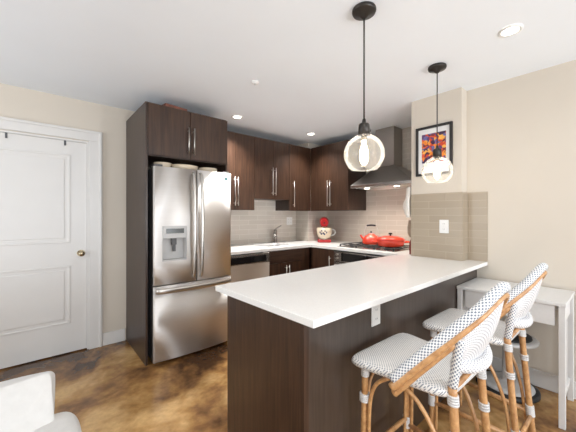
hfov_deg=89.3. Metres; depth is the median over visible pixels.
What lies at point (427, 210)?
backsplash
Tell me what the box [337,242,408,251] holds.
cooktop
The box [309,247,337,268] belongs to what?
base cabinet
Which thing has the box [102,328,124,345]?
baseboard
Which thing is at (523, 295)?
bar stool
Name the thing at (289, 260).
base cabinet
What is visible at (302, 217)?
backsplash
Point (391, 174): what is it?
range hood
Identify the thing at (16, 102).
wall
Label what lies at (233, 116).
recessed light
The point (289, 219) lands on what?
wall outlet
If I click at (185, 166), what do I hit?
tray
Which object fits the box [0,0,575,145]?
ceiling
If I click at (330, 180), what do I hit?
upper cabinet
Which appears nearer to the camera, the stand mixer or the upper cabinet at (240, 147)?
the upper cabinet at (240, 147)
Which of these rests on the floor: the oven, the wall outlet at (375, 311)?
the oven
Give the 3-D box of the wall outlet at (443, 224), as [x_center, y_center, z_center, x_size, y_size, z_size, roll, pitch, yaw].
[1.404,0.100,2.626,0.008,0.120,0.078,0,0,-41]
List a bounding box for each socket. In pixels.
[358,118,370,135]
[433,145,441,157]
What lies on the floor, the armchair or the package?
the armchair
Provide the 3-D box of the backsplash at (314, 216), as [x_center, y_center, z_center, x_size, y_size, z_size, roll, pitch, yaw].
[0.468,0.152,4.590,0.420,0.485,0.010,0,0,-41]
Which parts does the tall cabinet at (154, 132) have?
panel, door, handle, handle, door, panel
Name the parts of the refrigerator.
door, freezer drawer, handle, handle, handle, door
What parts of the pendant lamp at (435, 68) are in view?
glass globe, cord, bulb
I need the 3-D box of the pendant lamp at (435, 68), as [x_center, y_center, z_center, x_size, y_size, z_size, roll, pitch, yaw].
[1.116,-0.680,2.182,0.214,0.864,0.214,0,0,-41]
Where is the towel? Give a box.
[403,185,410,217]
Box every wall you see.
[0,83,269,339]
[297,143,320,147]
[467,60,575,380]
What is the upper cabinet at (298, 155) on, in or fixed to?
attached to the wall at (16, 102)
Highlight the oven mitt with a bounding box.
[407,220,410,236]
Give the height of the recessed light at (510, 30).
0.008 m
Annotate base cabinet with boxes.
[227,269,476,431]
[267,247,308,275]
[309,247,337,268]
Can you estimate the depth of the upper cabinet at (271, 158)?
3.91 m
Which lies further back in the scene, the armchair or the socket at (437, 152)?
the socket at (437, 152)
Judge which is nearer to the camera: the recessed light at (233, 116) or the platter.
the platter
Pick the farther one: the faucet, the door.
the faucet
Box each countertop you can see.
[216,254,487,328]
[231,240,410,255]
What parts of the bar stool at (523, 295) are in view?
leg, seat, post, leg, leg, rail, panel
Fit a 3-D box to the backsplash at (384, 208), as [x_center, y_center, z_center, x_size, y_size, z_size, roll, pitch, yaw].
[1.218,-0.359,4.053,0.010,1.508,1.785,0,0,-41]
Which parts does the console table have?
leg, drawer, leg, rail, leg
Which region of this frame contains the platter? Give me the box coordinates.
[198,167,216,171]
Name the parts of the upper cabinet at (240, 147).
door, handle, door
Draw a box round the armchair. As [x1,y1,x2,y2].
[0,371,81,431]
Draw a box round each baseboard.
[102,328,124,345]
[488,356,575,398]
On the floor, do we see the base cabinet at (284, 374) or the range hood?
the base cabinet at (284, 374)
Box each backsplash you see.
[231,200,295,244]
[296,211,308,240]
[309,211,326,240]
[327,127,410,244]
[411,192,462,260]
[463,192,467,260]
[468,192,487,261]
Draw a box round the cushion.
[0,371,54,431]
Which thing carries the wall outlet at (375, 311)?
attached to the base cabinet at (284, 374)
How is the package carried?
on the tall cabinet at (154, 132)
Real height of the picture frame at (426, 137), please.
0.460 m
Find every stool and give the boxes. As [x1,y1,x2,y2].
[351,281,510,431]
[422,263,547,431]
[476,333,540,403]
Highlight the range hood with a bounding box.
[350,126,410,190]
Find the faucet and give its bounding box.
[273,225,280,242]
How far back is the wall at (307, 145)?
4.51 m
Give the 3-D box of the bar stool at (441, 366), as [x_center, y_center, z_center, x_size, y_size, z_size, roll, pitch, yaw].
[0.625,0.777,1.265,0.567,1.069,0.550,0,0,-39]
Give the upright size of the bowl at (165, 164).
0.074 m
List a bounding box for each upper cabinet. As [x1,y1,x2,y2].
[227,131,253,209]
[254,137,288,200]
[276,144,307,210]
[308,140,365,210]
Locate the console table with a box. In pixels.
[456,277,574,429]
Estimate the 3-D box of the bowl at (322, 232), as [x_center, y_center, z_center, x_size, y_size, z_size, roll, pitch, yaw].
[0.540,0.264,4.288,0.226,0.168,0.244,0,0,-41]
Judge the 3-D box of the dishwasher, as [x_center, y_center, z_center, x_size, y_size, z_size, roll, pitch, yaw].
[-0.638,0.873,3.533,0.552,0.875,0.664,0,0,-41]
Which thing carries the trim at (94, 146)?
attached to the wall at (16, 102)
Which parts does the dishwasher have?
door, control panel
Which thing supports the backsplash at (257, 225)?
attached to the wall at (16, 102)
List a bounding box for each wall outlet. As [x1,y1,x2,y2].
[287,217,291,224]
[371,305,379,326]
[439,220,448,232]
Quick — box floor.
[0,340,575,431]
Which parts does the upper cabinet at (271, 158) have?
door, handle, door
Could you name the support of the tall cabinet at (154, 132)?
on the floor
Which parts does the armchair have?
arm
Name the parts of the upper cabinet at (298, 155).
door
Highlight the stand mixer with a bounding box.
[317,217,335,242]
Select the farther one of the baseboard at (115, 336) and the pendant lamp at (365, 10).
the baseboard at (115, 336)
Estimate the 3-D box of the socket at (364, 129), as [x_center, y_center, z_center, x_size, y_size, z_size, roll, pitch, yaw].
[0.422,-0.478,1.586,0.092,0.089,0.062,0,0,-41]
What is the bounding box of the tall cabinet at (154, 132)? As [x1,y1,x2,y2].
[126,101,226,365]
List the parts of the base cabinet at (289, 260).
door, drawer, door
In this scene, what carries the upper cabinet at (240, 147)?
attached to the wall at (16, 102)
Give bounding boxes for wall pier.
[411,87,466,194]
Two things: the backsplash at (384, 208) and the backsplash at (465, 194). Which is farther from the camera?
the backsplash at (384, 208)
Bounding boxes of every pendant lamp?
[344,1,384,170]
[421,62,453,182]
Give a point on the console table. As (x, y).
(548, 300)
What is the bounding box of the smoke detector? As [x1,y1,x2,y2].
[251,80,258,84]
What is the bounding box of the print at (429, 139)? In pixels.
[422,130,445,163]
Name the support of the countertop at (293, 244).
on the base cabinet at (318, 257)
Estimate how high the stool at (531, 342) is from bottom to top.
0.421 m
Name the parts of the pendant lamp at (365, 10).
cord, bulb, bulb, glass globe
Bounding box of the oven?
[334,250,384,264]
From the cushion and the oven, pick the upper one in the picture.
the oven
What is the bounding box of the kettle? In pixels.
[360,224,378,244]
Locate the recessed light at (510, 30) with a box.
[498,24,523,37]
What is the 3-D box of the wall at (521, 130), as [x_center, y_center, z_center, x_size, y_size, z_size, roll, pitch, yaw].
[2.931,0.098,1.168,0.120,2.424,3.925,0,0,-41]
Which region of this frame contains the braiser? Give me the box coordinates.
[372,233,409,246]
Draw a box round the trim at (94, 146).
[0,116,101,348]
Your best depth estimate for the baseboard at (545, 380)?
2.23 m
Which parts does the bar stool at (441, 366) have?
leg, leg, seat, rail, leg, post, panel, leg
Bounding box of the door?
[0,132,86,368]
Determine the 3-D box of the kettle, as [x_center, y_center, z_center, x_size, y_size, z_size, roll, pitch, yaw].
[1.045,0.234,3.665,0.220,0.249,0.220,0,0,-41]
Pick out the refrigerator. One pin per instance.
(189, 210)
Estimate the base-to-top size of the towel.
0.328 m
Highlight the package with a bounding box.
[163,103,186,110]
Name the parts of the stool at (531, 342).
plate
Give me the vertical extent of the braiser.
0.158 m
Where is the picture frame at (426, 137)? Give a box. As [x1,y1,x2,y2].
[416,121,452,176]
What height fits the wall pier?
2.424 m
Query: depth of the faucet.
4.24 m
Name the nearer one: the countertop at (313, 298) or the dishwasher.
the countertop at (313, 298)
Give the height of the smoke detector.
0.025 m
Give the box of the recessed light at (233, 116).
[232,115,242,118]
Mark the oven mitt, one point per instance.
(409, 221)
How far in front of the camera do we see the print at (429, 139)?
2.70 m
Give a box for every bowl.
[153,162,171,166]
[317,227,335,238]
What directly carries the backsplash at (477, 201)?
attached to the wall at (521, 130)
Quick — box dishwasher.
[231,252,269,282]
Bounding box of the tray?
[171,164,197,169]
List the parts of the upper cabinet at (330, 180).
door, door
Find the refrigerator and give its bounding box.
[148,164,230,363]
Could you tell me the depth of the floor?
2.13 m
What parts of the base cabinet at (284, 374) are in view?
panel, corner post, panel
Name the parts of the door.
panel, panel, knob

